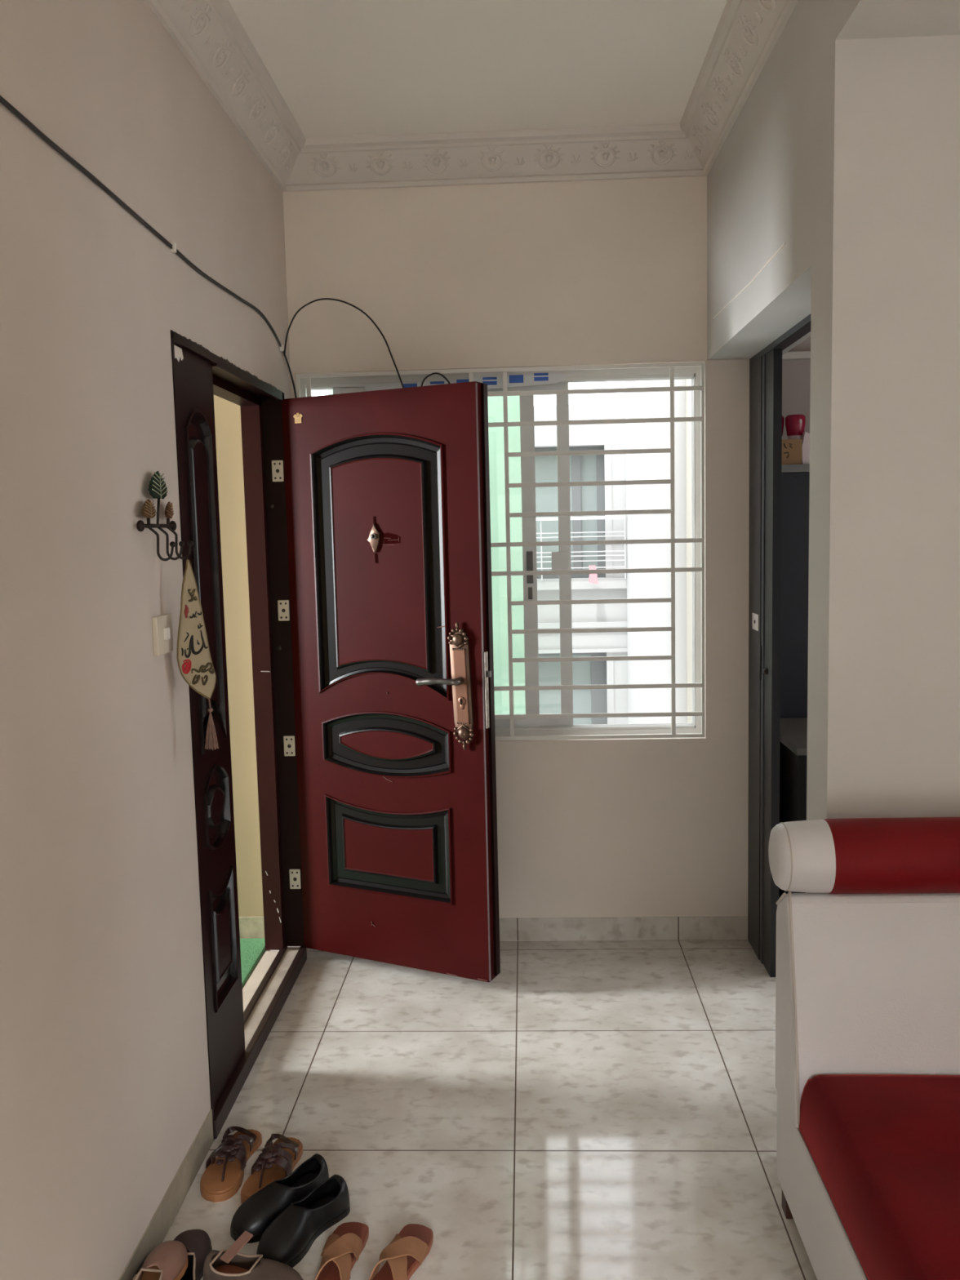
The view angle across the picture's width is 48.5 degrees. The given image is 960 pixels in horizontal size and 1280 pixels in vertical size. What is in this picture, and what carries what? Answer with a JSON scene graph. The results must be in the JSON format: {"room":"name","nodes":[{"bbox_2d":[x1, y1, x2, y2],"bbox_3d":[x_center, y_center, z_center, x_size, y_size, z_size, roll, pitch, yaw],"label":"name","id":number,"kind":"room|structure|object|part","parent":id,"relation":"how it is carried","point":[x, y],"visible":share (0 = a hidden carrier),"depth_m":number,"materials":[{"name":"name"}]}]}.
{"room":"home entryway","nodes":[
{"label":"home entryway","id":0,"kind":"room"},
{"bbox_2d":[0,0,310,1279],"bbox_3d":[-0.902,0.171,0.086,0.135,3.025,8.060,-1,6,2],"label":"wall","id":1,"kind":"structure","parent":0,"point":[104,1081],"depth_m":2.10,"materials":[{"name":"beige paint"}]},
{"bbox_2d":[0,95,297,398],"bbox_3d":[-0.752,-0.757,2.022,0.029,0.349,3.715,-1,6,2],"label":"cable","id":2,"kind":"object","parent":1,"relation":"attached to","point":[2,100],"visible":0.9,"depth_m":2.25,"materials":[{"name":"black plastic"}]},
{"bbox_2d":[151,613,173,656],"bbox_3d":[-0.725,-0.013,2.451,0.019,0.088,0.103,-1,6,2],"label":"light switch","id":3,"kind":"object","parent":1,"relation":"attached to","point":[162,636],"visible":1,"depth_m":2.43,"materials":[{"name":"beige plastic"}]},
{"bbox_2d":[136,471,193,560],"bbox_3d":[-0.709,-0.280,2.401,0.066,0.202,0.225,-1,6,2],"label":"hook rack","id":4,"kind":"object","parent":1,"relation":"attached to","point":[157,488],"visible":1,"depth_m":2.40,"materials":[{"name":"black metal"}]},
{"bbox_3d":[-0.730,-0.257,2.404,0.023,0.025,0.225,-1,6,2],"label":"rail","id":5,"kind":"part","parent":4,"relation":"part of","materials":[{"name":"black metal"}]},
{"bbox_3d":[-0.726,-0.290,2.408,0.007,0.066,0.016,1,6,19],"label":"stem","id":6,"kind":"part","parent":4,"relation":"part of","materials":[{"name":"black metal"}]},
{"bbox_3d":[-0.724,-0.276,2.479,0.008,0.021,0.008,-1,6,2],"label":"stem","id":7,"kind":"part","parent":4,"relation":"part of","materials":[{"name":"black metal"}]},
{"bbox_2d":[176,555,218,750],"bbox_3d":[-0.663,0.032,2.513,0.033,0.467,0.105,3,8,38],"label":"hanging ornament","id":8,"kind":"object","parent":4,"relation":"hanging from","point":[195,665],"visible":1,"depth_m":2.50,"materials":[{"name":"beige fabric"}]},
{"bbox_2d":[184,604,188,617],"bbox_3d":[-0.680,-0.066,2.471,0.011,0.031,0.004,-7,8,-42],"label":"flower","id":9,"kind":"object","parent":8,"relation":"on","point":[186,606],"depth_m":2.47,"materials":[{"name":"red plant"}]},
{"bbox_2d":[182,659,191,674],"bbox_3d":[-0.687,0.063,2.499,0.024,0.035,0.003,-6,8,-39],"label":"flower","id":10,"kind":"object","parent":8,"relation":"on","point":[186,664],"depth_m":2.50,"materials":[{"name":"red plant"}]},
{"bbox_3d":[-0.664,-0.023,2.506,0.030,0.332,0.105,4,8,43],"label":"trim cord","id":11,"kind":"part","parent":8,"relation":"part of","materials":[{"name":"beige fabric"}]},
{"bbox_2d":[118,1109,213,1279],"bbox_3d":[-0.831,1.605,-0.506,0.004,0.087,6.588,-1,6,2],"label":"baseboard","id":12,"kind":"structure","parent":1,"relation":"attached to","point":[156,1231],"depth_m":2.45,"materials":[{"name":"grey tile"}]},
{"bbox_2d":[169,242,176,253],"bbox_3d":[-0.741,-0.948,2.575,0.012,0.022,0.016,-1,6,2],"label":"clip","id":13,"kind":"object","parent":1,"relation":"attached to","point":[173,250],"visible":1,"depth_m":2.57,"materials":[{"name":"white plastic"}]},
{"bbox_2d":[173,343,245,1110],"bbox_3d":[-0.743,0.246,2.862,0.057,1.985,0.360,-1,6,2],"label":"door","id":14,"kind":"structure","parent":1,"relation":"in","point":[193,374],"depth_m":2.88,"materials":[{"name":"brown wood"}]},
{"bbox_3d":[-0.734,-0.158,2.837,0.020,0.897,0.214,-1,6,2],"label":"panel","id":15,"kind":"part","parent":14,"relation":"part of","materials":[{"name":"brown wood"}]},
{"bbox_3d":[-0.719,0.452,2.902,0.020,0.230,0.212,-1,6,2],"label":"panel","id":16,"kind":"part","parent":14,"relation":"part of","materials":[{"name":"brown wood"}]},
{"bbox_3d":[-0.711,0.818,2.938,0.020,0.338,0.209,-1,6,2],"label":"panel","id":17,"kind":"part","parent":14,"relation":"part of","materials":[{"name":"brown wood"}]},
{"bbox_2d":[144,0,305,191],"bbox_3d":[-0.815,-1.258,-0.134,0.110,0.143,7.930,-1,6,2],"label":"trim","id":18,"kind":"structure","parent":1,"relation":"attached to","point":[210,34],"depth_m":2.99,"materials":[{"name":"white paint"}]},
{"bbox_2d":[170,329,282,391],"bbox_3d":[-0.717,-0.809,3.160,0.002,0.009,1.210,-1,6,2],"label":"trim","id":19,"kind":"structure","parent":1,"relation":"attached to","point":[201,345],"depth_m":3.05,"materials":[{"name":"black wood"}]},
{"bbox_2d":[170,330,304,1140],"bbox_3d":[-0.762,0.218,3.272,0.141,2.060,1.210,-1,6,2],"label":"door frame","id":20,"kind":"structure","parent":1,"relation":"attached to","point":[260,402],"depth_m":3.80,"materials":[{"name":"brown wood"}]},
{"bbox_3d":[-0.713,-0.596,3.759,0.040,0.074,0.004,-1,6,2],"label":"hinge plate","id":21,"kind":"part","parent":20,"relation":"part of","materials":[{"name":"silver metal"}]},
{"bbox_3d":[-0.701,-0.105,3.810,0.040,0.074,0.004,-1,6,2],"label":"hinge plate","id":22,"kind":"part","parent":20,"relation":"part of","materials":[{"name":"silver metal"}]},
{"bbox_3d":[-0.690,0.384,3.862,0.040,0.074,0.004,-1,6,2],"label":"hinge plate","id":23,"kind":"part","parent":20,"relation":"part of","materials":[{"name":"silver metal"}]},
{"bbox_3d":[-0.678,0.877,3.913,0.040,0.074,0.004,-1,6,2],"label":"hinge plate","id":24,"kind":"part","parent":20,"relation":"part of","materials":[{"name":"silver metal"}]},
{"bbox_2d":[279,344,283,351],"bbox_3d":[-0.692,-1.018,3.720,0.012,0.022,0.016,-1,6,2],"label":"clip","id":25,"kind":"object","parent":1,"relation":"attached to","point":[281,348],"visible":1,"depth_m":3.71,"materials":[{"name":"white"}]},
{"bbox_2d":[281,381,500,982],"bbox_3d":[-0.321,0.157,3.658,0.787,1.990,0.134,2,7,26],"label":"door","id":26,"kind":"structure","parent":1,"relation":"in","point":[388,491],"depth_m":3.64,"materials":[{"name":"red wood"}]},
{"bbox_3d":[-0.360,-0.346,3.616,0.052,0.098,0.009,2,7,27],"label":"peephole plate","id":27,"kind":"part","parent":26,"relation":"part of","materials":[{"name":"brown metal"}]},
{"bbox_3d":[-0.344,-0.250,3.629,0.526,0.897,0.020,2,7,27],"label":"panel","id":28,"kind":"part","parent":26,"relation":"part of","materials":[{"name":"brown wood"}]},
{"bbox_3d":[-0.327,0.360,3.691,0.520,0.230,0.020,2,7,27],"label":"panel","id":29,"kind":"part","parent":26,"relation":"part of","materials":[{"name":"brown wood"}]},
{"bbox_3d":[-0.322,0.726,3.731,0.512,0.338,0.020,2,7,27],"label":"panel","id":30,"kind":"part","parent":26,"relation":"part of","materials":[{"name":"brown wood"}]},
{"bbox_3d":[-0.136,0.139,3.510,0.161,0.033,0.052,0,6,15],"label":"lever","id":31,"kind":"part","parent":26,"relation":"part of","materials":[{"name":"grey metal"}]},
{"bbox_3d":[-0.060,0.147,3.522,0.078,0.374,0.010,2,7,27],"label":"handle plate","id":32,"kind":"part","parent":26,"relation":"part of","materials":[{"name":"brown metal"}]},
{"bbox_3d":[0.010,0.166,3.499,0.007,1.980,0.007,-4,6,-20],"label":"edge trim","id":33,"kind":"part","parent":26,"relation":"part of","materials":[{"name":"grey"}]},
{"bbox_2d":[213,395,263,916],"bbox_3d":[-2.471,-0.062,2.773,3.224,3.000,2.720,-1,6,2],"label":"wall","id":34,"kind":"structure","parent":0,"point":[228,426],"depth_m":3.96,"materials":[{"name":"yellow paint"}]},
{"bbox_2d":[239,916,264,938],"bbox_3d":[-1.491,1.110,4.090,1.424,0.090,0.008,-1,6,2],"label":"baseboard","id":35,"kind":"structure","parent":34,"relation":"attached to","point":[250,927],"depth_m":4.06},
{"bbox_2d":[242,950,270,988],"bbox_3d":[-2.438,1.365,2.918,3.224,0.130,2.470,-1,6,2],"label":"floor","id":36,"kind":"structure","parent":0,"point":[265,950],"depth_m":3.80,"materials":[{"name":"grey tile"}]},
{"bbox_2d":[240,937,265,986],"bbox_3d":[-1.323,1.207,3.484,1.010,0.016,1.160,-1,6,2],"label":"mat","id":37,"kind":"object","parent":36,"relation":"on","point":[251,949],"visible":0.02,"depth_m":3.89,"materials":[{"name":"green carpet"}]},
{"bbox_2d":[228,0,727,137],"bbox_3d":[1.547,-1.440,-0.186,4.840,0.120,8.060,-1,6,2],"label":"ceiling","id":38,"kind":"structure","parent":0,"point":[340,68],"depth_m":3.10,"materials":[{"name":"paint"}]},
{"bbox_2d":[162,939,817,1279],"bbox_3d":[1.612,1.588,0.131,4.850,0.120,8.060,-1,6,2],"label":"floor","id":39,"kind":"structure","parent":0,"point":[587,1109],"depth_m":2.88,"materials":[{"name":"tile"}]},
{"bbox_2d":[132,1254,148,1279],"bbox_3d":[-0.696,1.335,2.197,0.046,0.061,0.228,-1,6,2],"label":"shoe","id":40,"kind":"object","parent":39,"relation":"on","point":[148,1255],"visible":0.02,"depth_m":2.22,"materials":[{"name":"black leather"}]},
{"bbox_2d":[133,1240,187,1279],"bbox_3d":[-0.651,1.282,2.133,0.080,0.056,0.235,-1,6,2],"label":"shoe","id":41,"kind":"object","parent":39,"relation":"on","point":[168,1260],"visible":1,"depth_m":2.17,"materials":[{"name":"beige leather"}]},
{"bbox_2d":[173,1229,212,1279],"bbox_3d":[-0.627,1.323,2.251,0.091,0.070,0.247,-2,6,-3],"label":"shoe","id":42,"kind":"object","parent":39,"relation":"on","point":[197,1244],"visible":0.67,"depth_m":2.28,"materials":[{"name":"black leather"}]},
{"bbox_2d":[200,1126,262,1202],"bbox_3d":[-0.623,1.278,2.653,0.105,0.076,0.272,-1,6,2],"label":"sandal","id":43,"kind":"object","parent":39,"relation":"on","point":[223,1176],"visible":1,"depth_m":2.61,"materials":[{"name":"beige leather"}]},
{"bbox_2d":[203,1230,302,1279],"bbox_3d":[-0.464,1.315,2.223,0.234,0.084,0.097,1,7,24],"label":"shoe","id":44,"kind":"object","parent":39,"relation":"on","point":[229,1264],"visible":1,"depth_m":2.23,"materials":[{"name":"beige leather"}]},
{"bbox_2d":[213,946,306,1138],"bbox_3d":[-0.736,1.217,3.365,0.144,0.052,1.170,-1,6,2],"label":"threshold","id":45,"kind":"object","parent":39,"relation":"on","point":[268,988],"visible":0.63,"depth_m":3.48,"materials":[{"name":"black"}]},
{"bbox_3d":[-0.783,1.223,3.355,0.051,0.046,1.125,-1,6,2],"label":"sill","id":46,"kind":"part","parent":45,"relation":"part of","materials":[{"name":"beige stone"}]},
{"bbox_3d":[-0.710,1.219,3.369,0.053,0.046,1.160,-1,6,2],"label":"sill","id":47,"kind":"part","parent":45,"relation":"part of","materials":[{"name":"beige stone"}]},
{"bbox_2d":[240,1133,302,1204],"bbox_3d":[-0.505,1.278,2.618,0.100,0.076,0.260,0,6,11],"label":"sandal","id":48,"kind":"object","parent":39,"relation":"on","point":[278,1159],"visible":0.86,"depth_m":2.59,"materials":[{"name":"beige leather"}]},
{"bbox_2d":[230,1153,328,1243],"bbox_3d":[-0.458,1.292,2.478,0.101,0.076,0.271,4,8,40],"label":"shoe","id":49,"kind":"object","parent":39,"relation":"on","point":[255,1214],"visible":0.83,"depth_m":2.44,"materials":[{"name":"black leather"}]},
{"bbox_2d":[256,1174,350,1267],"bbox_3d":[-0.400,1.298,2.389,0.099,0.079,0.270,2,7,29],"label":"shoe","id":50,"kind":"object","parent":39,"relation":"on","point":[291,1235],"visible":0.84,"depth_m":2.36,"materials":[{"name":"black leather"}]},
{"bbox_2d":[314,1222,368,1279],"bbox_3d":[-0.305,1.316,2.294,0.084,0.058,0.246,0,6,9],"label":"sandal","id":51,"kind":"object","parent":39,"relation":"on","point":[343,1248],"visible":1,"depth_m":2.28,"materials":[{"name":"brown leather"}]},
{"bbox_2d":[368,1223,433,1279],"bbox_3d":[-0.167,1.314,2.284,0.084,0.058,0.243,1,6,18],"label":"sandal","id":52,"kind":"object","parent":39,"relation":"on","point":[409,1248],"visible":1,"depth_m":2.27,"materials":[{"name":"brown leather"}]},
{"bbox_2d":[768,817,959,1279],"bbox_3d":[1.550,0.879,1.877,1.852,0.928,1.032,-1,6,2],"label":"sofa","id":53,"kind":"object","parent":39,"relation":"on","point":[868,962],"visible":1,"depth_m":2.24,"materials":[{"name":"white leather"}]},
{"bbox_3d":[0.710,1.271,2.430,0.036,0.073,0.044,-1,6,2],"label":"leg","id":54,"kind":"part","parent":53,"relation":"part of","materials":[{"name":"brown"}]},
{"bbox_3d":[1.564,0.775,2.280,1.803,0.490,0.194,-1,6,2],"label":"backrest","id":55,"kind":"part","parent":53,"relation":"part of","materials":[{"name":"white leather"}]},
{"bbox_2d":[799,1074,959,1279],"bbox_3d":[1.547,0.994,1.792,1.790,0.125,0.840,-1,6,2],"label":"seat cushion","id":56,"kind":"object","parent":53,"relation":"on","point":[882,1151],"depth_m":1.95,"materials":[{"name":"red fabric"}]},
{"bbox_2d":[282,176,749,941],"bbox_3d":[0.155,-0.313,3.981,1.655,2.925,0.130,-1,6,2],"label":"wall","id":57,"kind":"structure","parent":0,"point":[606,272],"depth_m":3.85,"materials":[{"name":"beige paint"}]},
{"bbox_2d":[284,297,450,387],"bbox_3d":[-0.387,-0.973,3.818,0.614,0.498,0.079,-2,6,-6],"label":"cable","id":58,"kind":"object","parent":57,"relation":"attached to","point":[322,299],"visible":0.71,"depth_m":3.80,"materials":[{"name":"black plastic"}]},
{"bbox_2d":[284,123,706,191],"bbox_3d":[0.043,-1.682,3.720,1.505,0.143,0.110,-1,6,2],"label":"trim","id":59,"kind":"structure","parent":57,"relation":"attached to","point":[646,151],"depth_m":3.72,"materials":[{"name":"white paint"}]},
{"bbox_2d":[299,366,701,736],"bbox_3d":[0.086,-0.312,4.009,1.481,1.371,0.077,-1,6,2],"label":"window","id":60,"kind":"structure","parent":57,"relation":"in","point":[543,380],"depth_m":3.97,"materials":[{"name":"silver metal"}]},
{"bbox_3d":[-0.159,-0.305,4.018,0.744,1.295,0.020,-1,6,2],"label":"sash","id":61,"kind":"part","parent":60,"relation":"part of","materials":[{"name":"silver metal"}]},
{"bbox_3d":[-0.032,-0.310,4.037,0.748,1.295,0.020,-1,6,2],"label":"sash","id":62,"kind":"part","parent":60,"relation":"part of","materials":[{"name":"silver metal"}]},
{"bbox_3d":[0.302,-0.292,4.012,0.065,0.080,0.006,-1,6,2],"label":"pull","id":63,"kind":"part","parent":60,"relation":"part of","materials":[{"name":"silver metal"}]},
{"bbox_2d":[295,361,705,740],"bbox_3d":[0.082,-0.303,3.923,1.475,1.364,0.018,-1,6,2],"label":"window grille","id":64,"kind":"object","parent":57,"relation":"in","point":[671,388],"visible":0.64,"depth_m":3.89,"materials":[{"name":"white metal"}]},
{"bbox_2d":[499,915,746,941],"bbox_3d":[0.185,1.102,4.062,1.648,0.088,0.004,-1,6,2],"label":"baseboard","id":65,"kind":"structure","parent":57,"relation":"attached to","point":[635,927],"depth_m":4.04,"materials":[{"name":"tile"}]},
{"bbox_2d":[782,336,810,439],"bbox_3d":[2.073,-0.318,3.723,2.170,2.900,2.563,-1,6,2],"label":"wall","id":66,"kind":"structure","parent":0,"point":[796,374],"depth_m":4.85,"materials":[{"name":"paint"}]},
{"bbox_2d":[747,314,810,977],"bbox_3d":[0.978,0.133,3.228,0.052,2.158,1.393,-1,6,2],"label":"door frame","id":67,"kind":"structure","parent":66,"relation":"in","point":[765,366],"depth_m":3.68,"materials":[{"name":"black"}]},
{"bbox_3d":[0.979,-0.065,3.790,0.004,0.057,0.095,-1,6,2],"label":"strike plate","id":68,"kind":"part","parent":67,"relation":"part of","materials":[{"name":"silver metal"}]},
{"bbox_3d":[0.983,0.084,3.685,0.024,0.120,0.090,-1,6,2],"label":"knob","id":69,"kind":"part","parent":67,"relation":"part of","materials":[{"name":"grey metal"}]},
{"bbox_2d":[782,351,810,360],"bbox_3d":[2.101,-1.295,4.783,1.970,0.030,0.050,-1,6,2],"label":"trim","id":70,"kind":"structure","parent":66,"relation":"attached to","point":[803,355],"depth_m":4.79,"materials":[{"name":"white ceramic"}]},
{"bbox_2d":[706,0,959,893],"bbox_3d":[2.331,0.067,-0.125,3.335,2.925,7.930,-1,6,2],"label":"wall","id":71,"kind":"structure","parent":0,"point":[843,150],"depth_m":2.33,"materials":[{"name":"grey paint"}]},
{"bbox_2d":[680,0,798,176],"bbox_3d":[0.578,-1.284,-0.195,0.110,0.143,7.930,-1,6,2],"label":"trim","id":72,"kind":"structure","parent":71,"relation":"attached to","point":[747,32],"depth_m":3.02,"materials":[{"name":"white paint"}]},
{"bbox_3d":[2.133,1.103,4.639,2.184,0.120,1.038,-1,6,2],"label":"floor","id":73,"kind":"structure","parent":0,"visible":0},
{"bbox_2d":[778,717,807,898],"bbox_3d":[1.489,0.728,4.166,0.655,0.755,0.608,-1,6,2],"label":"cabinet","id":74,"kind":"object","parent":73,"relation":"on","point":[793,731],"depth_m":4.00,"materials":[{"name":"black paint"}]},
{"bbox_2d":[779,717,807,755],"bbox_3d":[1.480,0.365,4.128,0.655,0.025,0.608,-1,6,2],"label":"countertop","id":75,"kind":"structure","parent":74,"relation":"on","point":[793,731],"depth_m":4.09,"materials":[{"name":"grey"}]},
{"bbox_2d":[780,463,809,718],"bbox_3d":[1.687,0.147,4.663,1.060,1.798,0.515,-1,6,2],"label":"tall cabinet","id":76,"kind":"object","parent":73,"relation":"on","point":[795,478],"visible":0.02,"depth_m":4.41,"materials":[{"name":"grey wood"}]},
{"bbox_2d":[781,439,801,464],"bbox_3d":[1.231,-0.778,4.470,0.170,0.101,0.252,-1,6,2],"label":"cardboard box","id":77,"kind":"object","parent":76,"relation":"on","point":[791,448],"visible":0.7,"depth_m":4.34,"materials":[{"name":"brown cardboard"}]},
{"bbox_2d":[782,415,784,435],"bbox_3d":[1.229,-0.876,4.424,0.063,0.102,0.066,-1,6,2],"label":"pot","id":78,"kind":"object","parent":77,"relation":"on","point":[783,418],"visible":0.09,"depth_m":4.40,"materials":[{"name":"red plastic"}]},
{"bbox_2d":[785,414,805,439],"bbox_3d":[1.301,-0.876,4.401,0.081,0.102,0.084,-1,6,2],"label":"pot","id":79,"kind":"object","parent":77,"relation":"on","point":[794,424],"visible":0.99,"depth_m":4.37,"materials":[{"name":"red ceramic"}]},
{"bbox_2d":[801,431,809,464],"bbox_3d":[1.347,-0.790,4.410,0.062,0.131,0.120,-1,6,2],"label":"plastic bag","id":80,"kind":"object","parent":76,"relation":"on","point":[806,436],"visible":0.35,"depth_m":4.35,"materials":[{"name":"white plastic"}]},
{"label":"outside","id":81,"kind":"structure","parent":0,"visible":0},
{"bbox_3d":[0.715,4.150,14.650,28.000,0.200,19.700,-1,6,2],"label":"ground","id":82,"kind":"structure","parent":81,"visible":0},
{"bbox_2d":[328,389,525,714],"bbox_3d":[-0.182,1.840,5.612,0.980,6.320,0.150,-1,6,2],"label":"wall","id":83,"kind":"structure","parent":82,"relation":"on","point":[495,404],"depth_m":5.28,"materials":[{"name":"green paint"}]},
{"bbox_2d":[533,378,692,724],"bbox_3d":[0.303,0.988,6.533,6.000,7.800,0.800,-1,6,2],"label":"apartment building","id":84,"kind":"structure","parent":82,"relation":"on","point":[639,405],"depth_m":6.38,"materials":[{"name":"grey"}]},
{"bbox_3d":[0.056,0.668,6.756,1.500,1.200,0.010,-1,6,2],"label":"pane","id":85,"kind":"part","parent":84,"relation":"part of","materials":[{"name":"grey glass"}]},
{"bbox_3d":[0.022,-0.773,6.605,1.500,0.800,0.010,-1,6,2],"label":"pane","id":86,"kind":"part","parent":84,"relation":"part of","materials":[{"name":"grey glass"}]},
{"bbox_3d":[0.031,-0.768,6.459,1.530,0.820,0.008,-1,6,2],"label":"architrave","id":87,"kind":"part","parent":84,"relation":"part of","materials":[{"name":"grey paint"}]},
{"bbox_2d":[535,515,626,580],"bbox_3d":[0.118,-0.540,6.394,1.507,0.375,0.029,-1,6,2],"label":"railing","id":88,"kind":"object","parent":84,"relation":"attached to","point":[540,519],"visible":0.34,"depth_m":6.37,"materials":[{"name":"silver metal"}]},
{"bbox_3d":[0.114,-0.716,6.373,1.500,0.019,0.025,-1,6,2],"label":"rail","id":89,"kind":"part","parent":88,"relation":"part of","materials":[{"name":"silver metal"}]},
{"bbox_3d":[0.120,-0.463,6.407,1.500,0.005,0.006,-1,6,2],"label":"rod","id":90,"kind":"part","parent":88,"relation":"part of","materials":[{"name":"silver metal"}]},
{"bbox_3d":[0.119,-0.493,6.404,1.500,0.005,0.006,-1,6,2],"label":"rod","id":91,"kind":"part","parent":88,"relation":"part of","materials":[{"name":"silver metal"}]},
{"bbox_3d":[0.118,-0.518,6.402,1.500,0.005,0.006,-1,6,2],"label":"rod","id":92,"kind":"part","parent":88,"relation":"part of","materials":[{"name":"silver metal"}]},
{"bbox_3d":[0.116,-0.608,6.392,1.500,0.005,0.006,-1,6,2],"label":"rod","id":93,"kind":"part","parent":88,"relation":"part of","materials":[{"name":"silver metal"}]},
{"bbox_3d":[0.116,-0.632,6.390,1.500,0.005,0.006,-1,6,2],"label":"rod","id":94,"kind":"part","parent":88,"relation":"part of","materials":[{"name":"silver metal"}]},
{"bbox_3d":[0.121,-0.424,6.412,1.500,0.005,0.006,-1,6,2],"label":"rod","id":95,"kind":"part","parent":88,"relation":"part of","materials":[{"name":"silver metal"}]},
{"bbox_2d":[588,565,597,583],"bbox_3d":[0.671,-0.388,6.331,0.055,0.110,0.022,-1,6,2],"label":"cloth","id":96,"kind":"object","parent":88,"relation":"hanging from","point":[593,578],"visible":0.75,"depth_m":6.32,"materials":[{"name":"pink fabric"}]},
{"bbox_3d":[0.065,0.673,6.610,1.530,1.220,0.008,-1,6,2],"label":"architrave","id":97,"kind":"part","parent":84,"relation":"part of","materials":[{"name":"grey"}]}
]}

